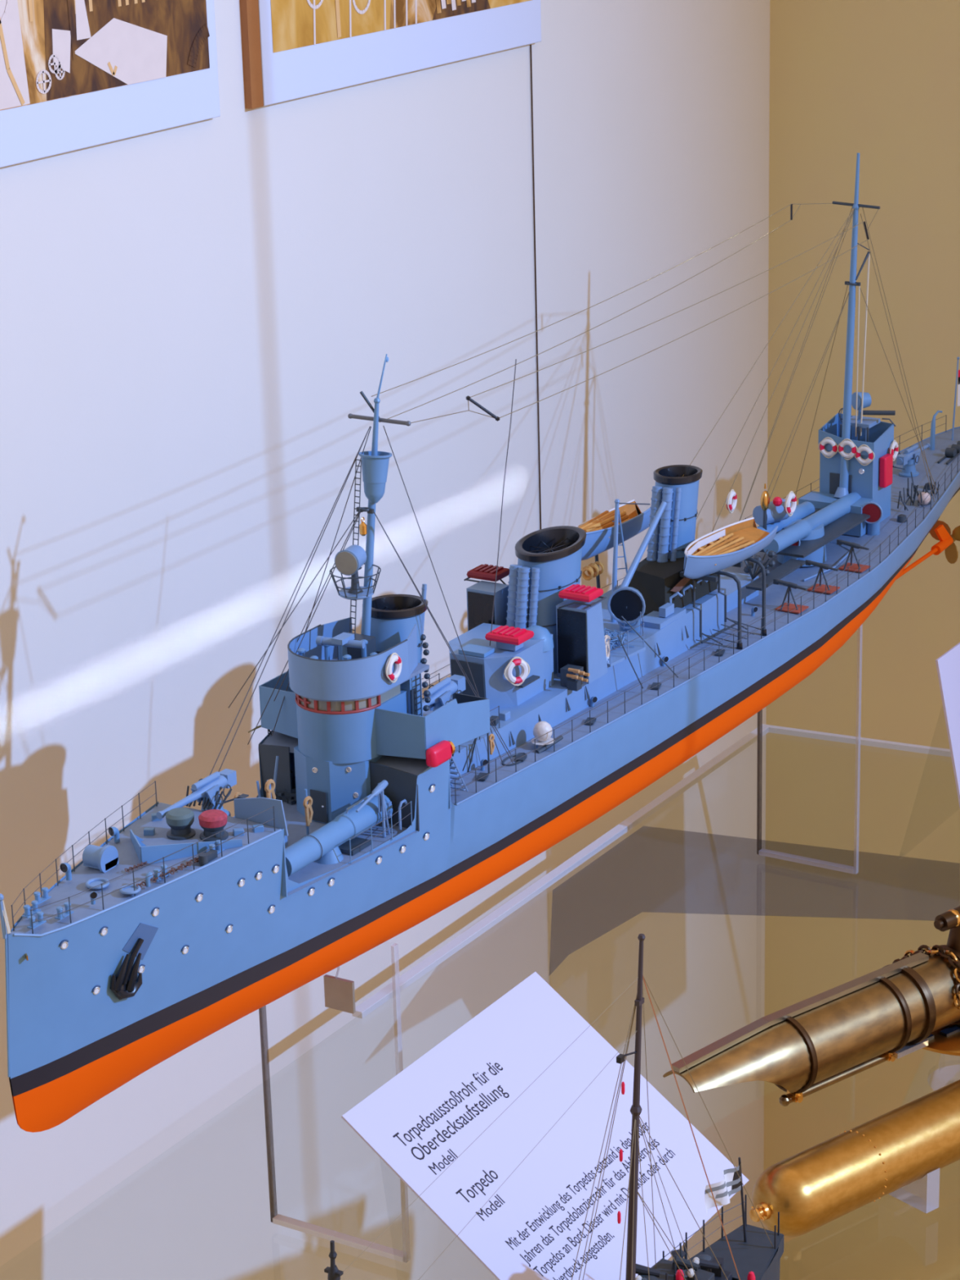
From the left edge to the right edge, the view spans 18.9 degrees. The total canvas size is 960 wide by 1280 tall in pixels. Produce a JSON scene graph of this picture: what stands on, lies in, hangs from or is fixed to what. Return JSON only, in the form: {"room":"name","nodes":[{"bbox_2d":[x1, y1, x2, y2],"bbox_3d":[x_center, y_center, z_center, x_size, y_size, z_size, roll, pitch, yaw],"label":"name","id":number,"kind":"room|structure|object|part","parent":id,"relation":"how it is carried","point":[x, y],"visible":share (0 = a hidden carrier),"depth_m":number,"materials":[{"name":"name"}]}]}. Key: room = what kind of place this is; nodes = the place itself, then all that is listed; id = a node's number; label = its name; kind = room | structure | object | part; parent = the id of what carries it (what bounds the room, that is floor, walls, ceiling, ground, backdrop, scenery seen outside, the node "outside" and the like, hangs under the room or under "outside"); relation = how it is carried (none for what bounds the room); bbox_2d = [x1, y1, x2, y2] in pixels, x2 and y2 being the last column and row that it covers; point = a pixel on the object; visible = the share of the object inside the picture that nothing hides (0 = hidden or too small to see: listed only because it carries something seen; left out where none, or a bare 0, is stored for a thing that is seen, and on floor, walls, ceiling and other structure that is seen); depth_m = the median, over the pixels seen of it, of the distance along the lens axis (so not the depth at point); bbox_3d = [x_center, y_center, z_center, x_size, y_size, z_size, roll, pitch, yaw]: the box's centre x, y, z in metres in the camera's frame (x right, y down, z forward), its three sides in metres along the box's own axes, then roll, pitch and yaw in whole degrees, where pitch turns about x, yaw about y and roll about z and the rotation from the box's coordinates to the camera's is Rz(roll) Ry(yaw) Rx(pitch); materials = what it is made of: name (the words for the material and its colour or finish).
{"room":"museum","nodes":[
{"label":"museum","id":0,"kind":"room"},
{"bbox_2d":[0,0,769,1279],"bbox_3d":[-0.414,0.060,3.009,0.040,3.200,3.200,10,22,30],"label":"wall","id":1,"kind":"structure","parent":0,"point":[195,317],"depth_m":3.38,"materials":[{"name":"white paint"}]},
{"bbox_2d":[0,0,220,167],"bbox_3d":[-0.442,-0.707,2.688,0.009,0.520,0.616,10,22,30],"label":"photograph","id":2,"kind":"object","parent":1,"relation":"attached to","point":[75,74],"visible":1,"depth_m":2.83},
{"bbox_2d":[0,0,209,111],"bbox_3d":[-0.425,-0.696,2.712,0.001,0.378,0.540,10,22,30],"label":"print","id":3,"kind":"object","parent":2,"relation":"attached to","point":[55,55],"depth_m":2.83},
{"bbox_2d":[239,0,541,109],"bbox_3d":[-0.094,-0.898,3.228,0.012,0.520,0.610,10,22,30],"label":"photograph","id":4,"kind":"object","parent":1,"relation":"attached to","point":[292,49],"visible":1,"depth_m":3.21,"materials":[{"name":"white paper"}]},
{"bbox_2d":[271,0,531,53],"bbox_3d":[-0.083,-0.883,3.239,0.001,0.378,0.548,10,22,30],"label":"print","id":5,"kind":"object","parent":4,"relation":"attached to","point":[297,26],"depth_m":3.23,"materials":[{"name":"paper"}]},
{"bbox_2d":[529,44,541,529],"bbox_3d":[0.075,-0.271,3.702,0.002,0.975,0.001,10,22,30],"label":"trim","id":6,"kind":"structure","parent":1,"relation":"attached to","point":[531,59],"depth_m":3.64,"materials":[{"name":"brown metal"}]},
{"bbox_2d":[352,724,951,1018],"bbox_3d":[0.004,0.660,2.602,1.026,0.010,3.438,10,22,30],"label":"glass shelf","id":7,"kind":"object","parent":1,"relation":"attached to","point":[395,987],"visible":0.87,"depth_m":3.74,"materials":[{"name":"clear glass"}]},
{"bbox_2d":[258,1005,409,1262],"bbox_3d":[-0.141,0.429,2.762,0.160,0.333,0.010,10,22,30],"label":"acrylic stand","id":8,"kind":"object","parent":7,"relation":"on","point":[280,1220],"visible":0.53,"depth_m":2.81,"materials":[{"name":"clear plastic"}]},
{"bbox_2d":[323,970,355,1013],"bbox_3d":[-0.133,0.322,2.712,0.032,0.056,0.004,10,22,30],"label":"block","id":9,"kind":"object","parent":8,"relation":"attached to","point":[339,993],"visible":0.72,"depth_m":2.71,"materials":[{"name":"brown wood"}]},
{"bbox_2d":[0,152,959,1132],"bbox_3d":[0.145,-0.139,3.085,0.230,0.583,2.044,10,22,30],"label":"model","id":10,"kind":"object","parent":8,"relation":"on","point":[380,806],"visible":1,"depth_m":2.73},
{"bbox_2d":[59,862,71,880],"bbox_3d":[-0.345,0.193,2.407,0.009,0.017,0.008,10,22,30],"label":"vent","id":11,"kind":"object","parent":10,"relation":"attached to","point":[65,868],"depth_m":2.41,"materials":[{"name":"blue paint"}]},
{"bbox_3d":[-0.336,0.174,2.439,0.008,0.018,0.266,5,20,19],"label":"railing","id":12,"kind":"part","parent":10,"relation":"part of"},
{"bbox_2d":[89,891,97,904],"bbox_3d":[-0.317,0.211,2.358,0.007,0.012,0.007,10,22,30],"label":"vent","id":13,"kind":"object","parent":10,"relation":"attached to","point":[93,895],"depth_m":2.36,"materials":[{"name":"blue paint"}]},
{"bbox_2d":[108,826,119,842],"bbox_3d":[-0.316,0.167,2.484,0.008,0.015,0.009,10,22,30],"label":"vent","id":14,"kind":"object","parent":10,"relation":"attached to","point":[113,832],"depth_m":2.48,"materials":[{"name":"blue paint"}]},
{"bbox_2d":[145,871,153,887],"bbox_3d":[-0.275,0.199,2.392,0.006,0.012,0.006,10,22,30],"label":"vent","id":15,"kind":"object","parent":10,"relation":"attached to","point":[149,876],"depth_m":2.39,"materials":[{"name":"blue paint"}]},
{"bbox_3d":[-0.267,0.186,2.398,0.008,0.018,0.266,15,25,41],"label":"railing","id":16,"kind":"part","parent":10,"relation":"part of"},
{"bbox_3d":[-0.271,0.189,2.432,0.048,0.004,0.091,13,23,37],"label":"anchor chain","id":17,"kind":"part","parent":10,"relation":"part of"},
{"bbox_3d":[-0.220,0.142,2.560,0.029,0.008,0.010,0,19,6],"label":"seat","id":18,"kind":"part","parent":10,"relation":"part of","materials":[{"name":"blue paint"}]},
{"bbox_3d":[-0.198,0.137,2.691,0.013,0.056,0.022,10,22,30],"label":"post","id":19,"kind":"part","parent":10,"relation":"part of","materials":[{"name":"grey paint"}]},
{"bbox_3d":[-0.158,0.159,2.635,0.002,0.047,0.002,1,19,9],"label":"post","id":20,"kind":"part","parent":10,"relation":"part of","materials":[{"name":"blue paint"}]},
{"bbox_3d":[-0.149,0.154,2.671,0.018,0.030,0.001,10,22,30],"label":"door","id":21,"kind":"part","parent":10,"relation":"part of","materials":[{"name":"grey paint"}]},
{"bbox_3d":[-0.126,0.023,2.653,0.009,0.042,0.009,10,22,30],"label":"instrument post","id":22,"kind":"part","parent":10,"relation":"part of","materials":[{"name":"grey paint"}]},
{"bbox_3d":[-0.123,-0.070,2.646,0.022,0.022,0.002,6,20,22],"label":"searchlight glass","id":23,"kind":"part","parent":10,"relation":"part of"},
{"bbox_3d":[-0.115,-0.054,2.667,0.048,0.022,0.048,10,22,30],"label":"basket rail","id":24,"kind":"part","parent":10,"relation":"part of","materials":[{"name":"grey paint"}]},
{"bbox_3d":[-0.108,0.148,2.634,0.002,0.005,0.051,10,22,30],"label":"rail","id":25,"kind":"part","parent":10,"relation":"part of","materials":[{"name":"blue paint"}]},
{"bbox_3d":[-0.089,0.169,2.612,0.001,0.019,0.088,12,23,36],"label":"railing","id":26,"kind":"part","parent":10,"relation":"part of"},
{"bbox_3d":[-0.088,0.155,2.636,0.005,0.052,0.012,10,22,30],"label":"gun post","id":27,"kind":"part","parent":10,"relation":"part of","materials":[{"name":"grey paint"}]},
{"bbox_3d":[-0.085,0.156,2.655,0.006,0.015,0.005,10,22,30],"label":"breech door","id":28,"kind":"part","parent":10,"relation":"part of","materials":[{"name":"blue paint"}]},
{"bbox_3d":[-0.083,0.003,2.738,0.056,0.003,0.065,10,22,30],"label":"foot rail","id":29,"kind":"part","parent":10,"relation":"part of","materials":[{"name":"blue paint"}]},
{"bbox_3d":[-0.070,0.160,2.649,0.003,0.027,0.014,10,22,30],"label":"hand rail","id":30,"kind":"part","parent":10,"relation":"part of","materials":[{"name":"grey paint"}]},
{"bbox_3d":[-0.062,0.065,2.697,0.001,0.040,0.007,10,22,30],"label":"cabin door","id":31,"kind":"part","parent":10,"relation":"part of","materials":[{"name":"blue paint"}]},
{"bbox_2d":[447,740,455,754],"bbox_3d":[-0.028,0.099,2.659,0.014,0.014,0.006,15,25,41],"label":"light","id":32,"kind":"object","parent":10,"relation":"on","point":[451,747],"depth_m":2.65,"materials":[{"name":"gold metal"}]},
{"bbox_3d":[-0.012,0.044,2.871,0.038,0.048,0.004,10,22,30],"label":"plate","id":33,"kind":"part","parent":10,"relation":"part of","materials":[{"name":"grey paint"}]},
{"bbox_2d":[480,759,487,770],"bbox_3d":[0.003,0.120,2.784,0.007,0.012,0.007,10,22,30],"label":"vent","id":34,"kind":"object","parent":10,"relation":"attached to","point":[482,762],"depth_m":2.78,"materials":[{"name":"blue paint"}]},
{"bbox_3d":[0.009,-0.058,3.002,0.039,0.015,0.032,10,22,30],"label":"raft frame","id":35,"kind":"part","parent":10,"relation":"part of","materials":[{"name":"grey paint"}]},
{"bbox_3d":[0.008,0.108,2.768,0.002,0.044,0.002,-11,21,-26],"label":"post","id":36,"kind":"part","parent":10,"relation":"part of","materials":[{"name":"grey paint"}]},
{"bbox_3d":[0.048,0.042,2.880,0.008,0.002,0.034,10,22,30],"label":"shelf rail","id":37,"kind":"part","parent":10,"relation":"part of","materials":[{"name":"blue paint"}]},
{"bbox_3d":[0.007,0.076,2.910,0.122,0.038,0.430,10,22,30],"label":"casing","id":38,"kind":"part","parent":10,"relation":"part of","materials":[{"name":"grey paint"}]},
{"bbox_2d":[525,625,553,652],"bbox_3d":[0.057,-0.003,2.918,0.036,0.022,0.036,10,22,30],"label":"vent","id":39,"kind":"object","parent":10,"relation":"attached to","point":[542,641],"depth_m":2.91,"materials":[{"name":"blue paint"}]},
{"bbox_2d":[530,720,555,747],"bbox_3d":[0.062,0.093,2.843,0.024,0.027,0.024,10,22,30],"label":"lamp","id":40,"kind":"object","parent":10,"relation":"on","point":[543,729],"depth_m":2.84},
{"bbox_3d":[0.071,-0.064,2.981,0.062,0.003,0.088,10,22,30],"label":"foot rail","id":41,"kind":"part","parent":10,"relation":"part of","materials":[{"name":"grey paint"}]},
{"bbox_3d":[0.104,-0.038,2.933,0.039,0.010,0.032,10,22,30],"label":"raft frame","id":42,"kind":"part","parent":10,"relation":"part of","materials":[{"name":"grey paint"}]},
{"bbox_2d":[590,696,597,706],"bbox_3d":[0.116,0.064,2.964,0.007,0.012,0.007,10,22,30],"label":"vent","id":43,"kind":"object","parent":10,"relation":"attached to","point":[593,700],"depth_m":2.96,"materials":[{"name":"blue paint"}]},
{"bbox_3d":[0.146,-0.085,3.102,0.006,0.137,0.018,10,22,30],"label":"derrick post","id":44,"kind":"part","parent":10,"relation":"part of","materials":[{"name":"grey paint"}]},
{"bbox_2d":[607,586,645,632],"bbox_3d":[0.162,-0.032,3.071,0.041,0.060,0.042,10,22,30],"label":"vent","id":45,"kind":"object","parent":10,"relation":"attached to","point":[628,602],"depth_m":3.06,"materials":[{"name":"blue paint"}]},
{"bbox_3d":[0.159,-0.008,3.007,0.016,0.013,0.095,6,20,22],"label":"railing","id":46,"kind":"part","parent":10,"relation":"part of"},
{"bbox_3d":[0.173,-0.013,3.169,0.120,0.048,0.210,10,22,30],"label":"casing","id":47,"kind":"part","parent":10,"relation":"part of","materials":[{"name":"grey paint"}]},
{"bbox_2d":[662,656,668,666],"bbox_3d":[0.198,0.023,3.095,0.007,0.012,0.007,10,22,30],"label":"vent","id":48,"kind":"object","parent":10,"relation":"attached to","point":[665,659],"depth_m":3.09,"materials":[{"name":"blue paint"}]},
{"bbox_3d":[0.217,-0.141,3.207,0.049,0.003,0.058,10,22,30],"label":"foot rail","id":49,"kind":"part","parent":10,"relation":"part of","materials":[{"name":"grey paint"}]},
{"bbox_3d":[0.221,-0.083,3.361,0.084,0.047,1.450,10,22,30],"label":"railing","id":50,"kind":"part","parent":10,"relation":"part of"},
{"bbox_3d":[0.320,-0.049,3.260,0.065,0.042,1.370,10,22,30],"label":"railing","id":51,"kind":"part","parent":10,"relation":"part of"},
{"bbox_3d":[0.249,-0.030,3.146,0.033,0.073,0.004,2,19,12],"label":"chock post","id":52,"kind":"part","parent":10,"relation":"part of","materials":[{"name":"grey paint"}]},
{"bbox_3d":[0.280,-0.047,3.194,0.033,0.073,0.004,2,19,12],"label":"chock post","id":53,"kind":"part","parent":10,"relation":"part of","materials":[{"name":"grey paint"}]},
{"bbox_3d":[0.265,-0.047,3.315,0.060,0.025,0.140,10,22,30],"label":"casing","id":54,"kind":"part","parent":10,"relation":"part of","materials":[{"name":"grey paint"}]},
{"bbox_2d":[751,606,757,616],"bbox_3d":[0.311,-0.033,3.276,0.007,0.012,0.007,10,22,30],"label":"vent","id":55,"kind":"object","parent":10,"relation":"attached to","point":[754,609],"depth_m":3.28,"materials":[{"name":"grey paint"}]},
{"bbox_2d":[752,498,791,525],"bbox_3d":[0.352,-0.154,3.449,0.050,0.026,0.026,-17,24,-39],"label":"tube","id":56,"kind":"object","parent":10,"relation":"on","point":[777,512],"depth_m":3.43,"materials":[{"name":"paint"}]},
{"bbox_2d":[773,496,782,506],"bbox_3d":[0.354,-0.165,3.425,0.011,0.012,0.011,10,22,30],"label":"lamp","id":57,"kind":"object","parent":10,"relation":"on","point":[777,501],"depth_m":3.42,"materials":[{"name":"red paint"}]},
{"bbox_3d":[0.349,-0.048,3.294,0.013,0.028,0.002,-11,21,-26],"label":"leg","id":58,"kind":"part","parent":10,"relation":"part of","materials":[{"name":"grey paint"}]},
{"bbox_3d":[0.354,-0.051,3.301,0.002,0.028,0.013,0,19,4],"label":"leg","id":59,"kind":"part","parent":10,"relation":"part of","materials":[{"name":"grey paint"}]},
{"bbox_2d":[778,528,800,563],"bbox_3d":[0.373,-0.109,3.448,0.031,0.055,0.031,10,22,30],"label":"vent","id":60,"kind":"object","parent":10,"relation":"attached to","point":[795,547],"depth_m":3.43,"materials":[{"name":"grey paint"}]},
{"bbox_3d":[0.358,-0.048,3.294,0.013,0.028,0.002,10,22,30],"label":"leg","id":61,"kind":"part","parent":10,"relation":"part of","materials":[{"name":"grey paint"}]},
{"bbox_3d":[0.394,-0.071,3.368,0.013,0.028,0.002,-11,21,-26],"label":"leg","id":62,"kind":"part","parent":10,"relation":"part of","materials":[{"name":"grey paint"}]},
{"bbox_3d":[0.399,-0.074,3.376,0.002,0.028,0.013,0,19,4],"label":"leg","id":63,"kind":"part","parent":10,"relation":"part of","materials":[{"name":"grey paint"}]},
{"bbox_3d":[0.404,-0.072,3.368,0.013,0.028,0.002,10,22,30],"label":"leg","id":64,"kind":"part","parent":10,"relation":"part of","materials":[{"name":"grey paint"}]},
{"bbox_3d":[0.451,-0.185,3.604,0.030,0.046,0.002,10,22,30],"label":"door","id":65,"kind":"part","parent":10,"relation":"part of","materials":[{"name":"grey paint"}]},
{"bbox_3d":[0.451,-0.254,3.596,0.003,0.030,0.003,10,22,30],"label":"platform post","id":66,"kind":"part","parent":10,"relation":"part of","materials":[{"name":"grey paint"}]},
{"bbox_3d":[0.441,-0.098,3.450,0.013,0.028,0.002,-11,21,-26],"label":"leg","id":67,"kind":"part","parent":10,"relation":"part of","materials":[{"name":"grey paint"}]},
{"bbox_3d":[0.446,-0.101,3.458,0.002,0.028,0.013,0,19,4],"label":"leg","id":68,"kind":"part","parent":10,"relation":"part of","materials":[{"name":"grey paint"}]},
{"bbox_3d":[0.450,-0.099,3.450,0.013,0.028,0.002,10,22,30],"label":"leg","id":69,"kind":"part","parent":10,"relation":"part of","materials":[{"name":"grey paint"}]},
{"bbox_3d":[0.471,-0.254,3.594,0.003,0.030,0.003,10,22,30],"label":"platform post","id":70,"kind":"part","parent":10,"relation":"part of","materials":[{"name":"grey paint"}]},
{"bbox_3d":[0.471,-0.251,3.584,0.003,0.030,0.003,10,22,30],"label":"platform post","id":71,"kind":"part","parent":10,"relation":"part of","materials":[{"name":"blue paint"}]},
{"bbox_3d":[0.482,-0.249,3.578,0.003,0.030,0.003,10,22,30],"label":"platform post","id":72,"kind":"part","parent":10,"relation":"part of","materials":[{"name":"blue paint"}]},
{"bbox_2d":[862,502,882,535],"bbox_3d":[0.488,-0.151,3.563,0.028,0.046,0.028,10,22,30],"label":"vent","id":73,"kind":"object","parent":10,"relation":"attached to","point":[872,513],"depth_m":3.55,"materials":[{"name":"grey paint"}]},
{"bbox_3d":[0.614,-0.146,3.846,0.030,0.026,0.013,10,22,30],"label":"blade","id":74,"kind":"part","parent":10,"relation":"part of","materials":[{"name":"orange paint"}]},
{"bbox_3d":[0.630,-0.117,3.847,0.002,0.031,0.025,-12,21,-29],"label":"blade","id":75,"kind":"part","parent":10,"relation":"part of","materials":[{"name":"gold metal"}]},
{"bbox_3d":[0.642,-0.142,3.830,0.029,0.026,0.013,10,22,30],"label":"blade","id":76,"kind":"part","parent":10,"relation":"part of","materials":[{"name":"gold metal"}]},
{"bbox_2d":[341,972,748,1279],"bbox_3d":[0.067,0.507,2.603,0.226,0.271,0.335,10,22,30],"label":"label card","id":77,"kind":"object","parent":7,"relation":"on","point":[421,1120],"visible":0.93,"depth_m":2.58,"materials":[{"name":"white card"},{"name":"dark ink"}]},
{"bbox_2d":[324,933,783,1279],"bbox_3d":[-0.018,0.559,2.017,0.096,0.553,0.972,10,22,30],"label":"model","id":78,"kind":"object","parent":7,"relation":"on","point":[748,1252],"visible":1,"depth_m":2.29},
{"bbox_3d":[0.111,0.312,2.166,0.005,0.005,0.024,13,23,37],"label":"signal arm","id":79,"kind":"part","parent":78,"relation":"part of","materials":[{"name":"black paint"}]},
{"bbox_3d":[0.154,0.499,2.275,0.002,0.028,0.005,10,22,30],"label":"rail post","id":80,"kind":"part","parent":78,"relation":"part of","materials":[{"name":"paint"}]},
{"bbox_3d":[0.161,0.492,2.295,0.002,0.028,0.005,10,22,30],"label":"rail post","id":81,"kind":"part","parent":78,"relation":"part of","materials":[{"name":"grey paint"}]},
{"bbox_3d":[0.167,0.502,2.347,0.002,0.028,0.006,10,22,30],"label":"rail post","id":82,"kind":"part","parent":78,"relation":"part of","materials":[{"name":"paint"}]},
{"bbox_2d":[672,1255,699,1271],"bbox_3d":[0.163,0.499,2.287,0.021,0.020,0.008,6,20,22],"label":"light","id":83,"kind":"object","parent":78,"relation":"on","point":[685,1266],"depth_m":2.28,"materials":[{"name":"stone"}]},
{"bbox_3d":[0.175,0.499,2.379,0.005,0.013,0.150,13,24,37],"label":"railing","id":84,"kind":"part","parent":78,"relation":"part of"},
{"bbox_2d":[698,1257,719,1271],"bbox_3d":[0.184,0.510,2.336,0.021,0.019,0.008,-1,19,3],"label":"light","id":85,"kind":"object","parent":78,"relation":"on","point":[705,1264],"depth_m":2.33,"materials":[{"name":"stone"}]},
{"bbox_2d":[756,709,857,874],"bbox_3d":[0.412,0.127,3.616,0.139,0.333,0.010,10,22,30],"label":"acrylic stand","id":86,"kind":"object","parent":7,"relation":"on","point":[759,850],"visible":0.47,"depth_m":3.67,"materials":[{"name":"clear plastic"}]},
{"bbox_2d":[662,906,959,1106],"bbox_3d":[0.419,0.406,2.977,0.570,0.210,0.178,-17,24,-39],"label":"model","id":87,"kind":"object","parent":7,"relation":"on","point":[906,1006],"visible":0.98,"depth_m":2.91},
{"bbox_3d":[0.327,0.373,2.903,0.353,0.015,0.012,-16,23,-36],"label":"guide rail","id":88,"kind":"part","parent":87,"relation":"part of","materials":[{"name":"brown metal"}]},
{"bbox_3d":[0.363,0.447,2.938,0.158,0.012,0.011,-16,23,-36],"label":"rod","id":89,"kind":"part","parent":87,"relation":"part of","materials":[{"name":"brown metal"}]},
{"bbox_2d":[749,1079,959,1236],"bbox_3d":[0.543,0.463,2.933,0.735,0.073,0.073,-16,23,-36],"label":"model","id":90,"kind":"object","parent":7,"relation":"on","point":[812,1188],"visible":0.96,"depth_m":2.77},
{"bbox_2d":[888,1168,938,1213],"bbox_3d":[0.511,0.510,2.921,0.238,0.044,0.064,-16,23,-36],"label":"cradle","id":91,"kind":"object","parent":7,"relation":"on","point":[900,1194],"visible":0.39,"depth_m":2.86,"materials":[{"name":"clear plastic"}]},
{"bbox_2d":[935,642,959,807],"bbox_3d":[0.642,0.117,3.675,0.130,0.299,0.340,10,22,30],"label":"label card","id":92,"kind":"object","parent":7,"relation":"on","point":[948,665],"visible":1,"depth_m":3.52,"materials":[{"name":"white paper"}]},
{"bbox_2d":[763,0,959,1279],"bbox_3d":[1.623,-0.192,3.589,2.780,3.200,0.040,10,22,30],"label":"wall","id":93,"kind":"structure","parent":0,"point":[878,80],"depth_m":4.27,"materials":[{"name":"yellow paint"}]}
]}

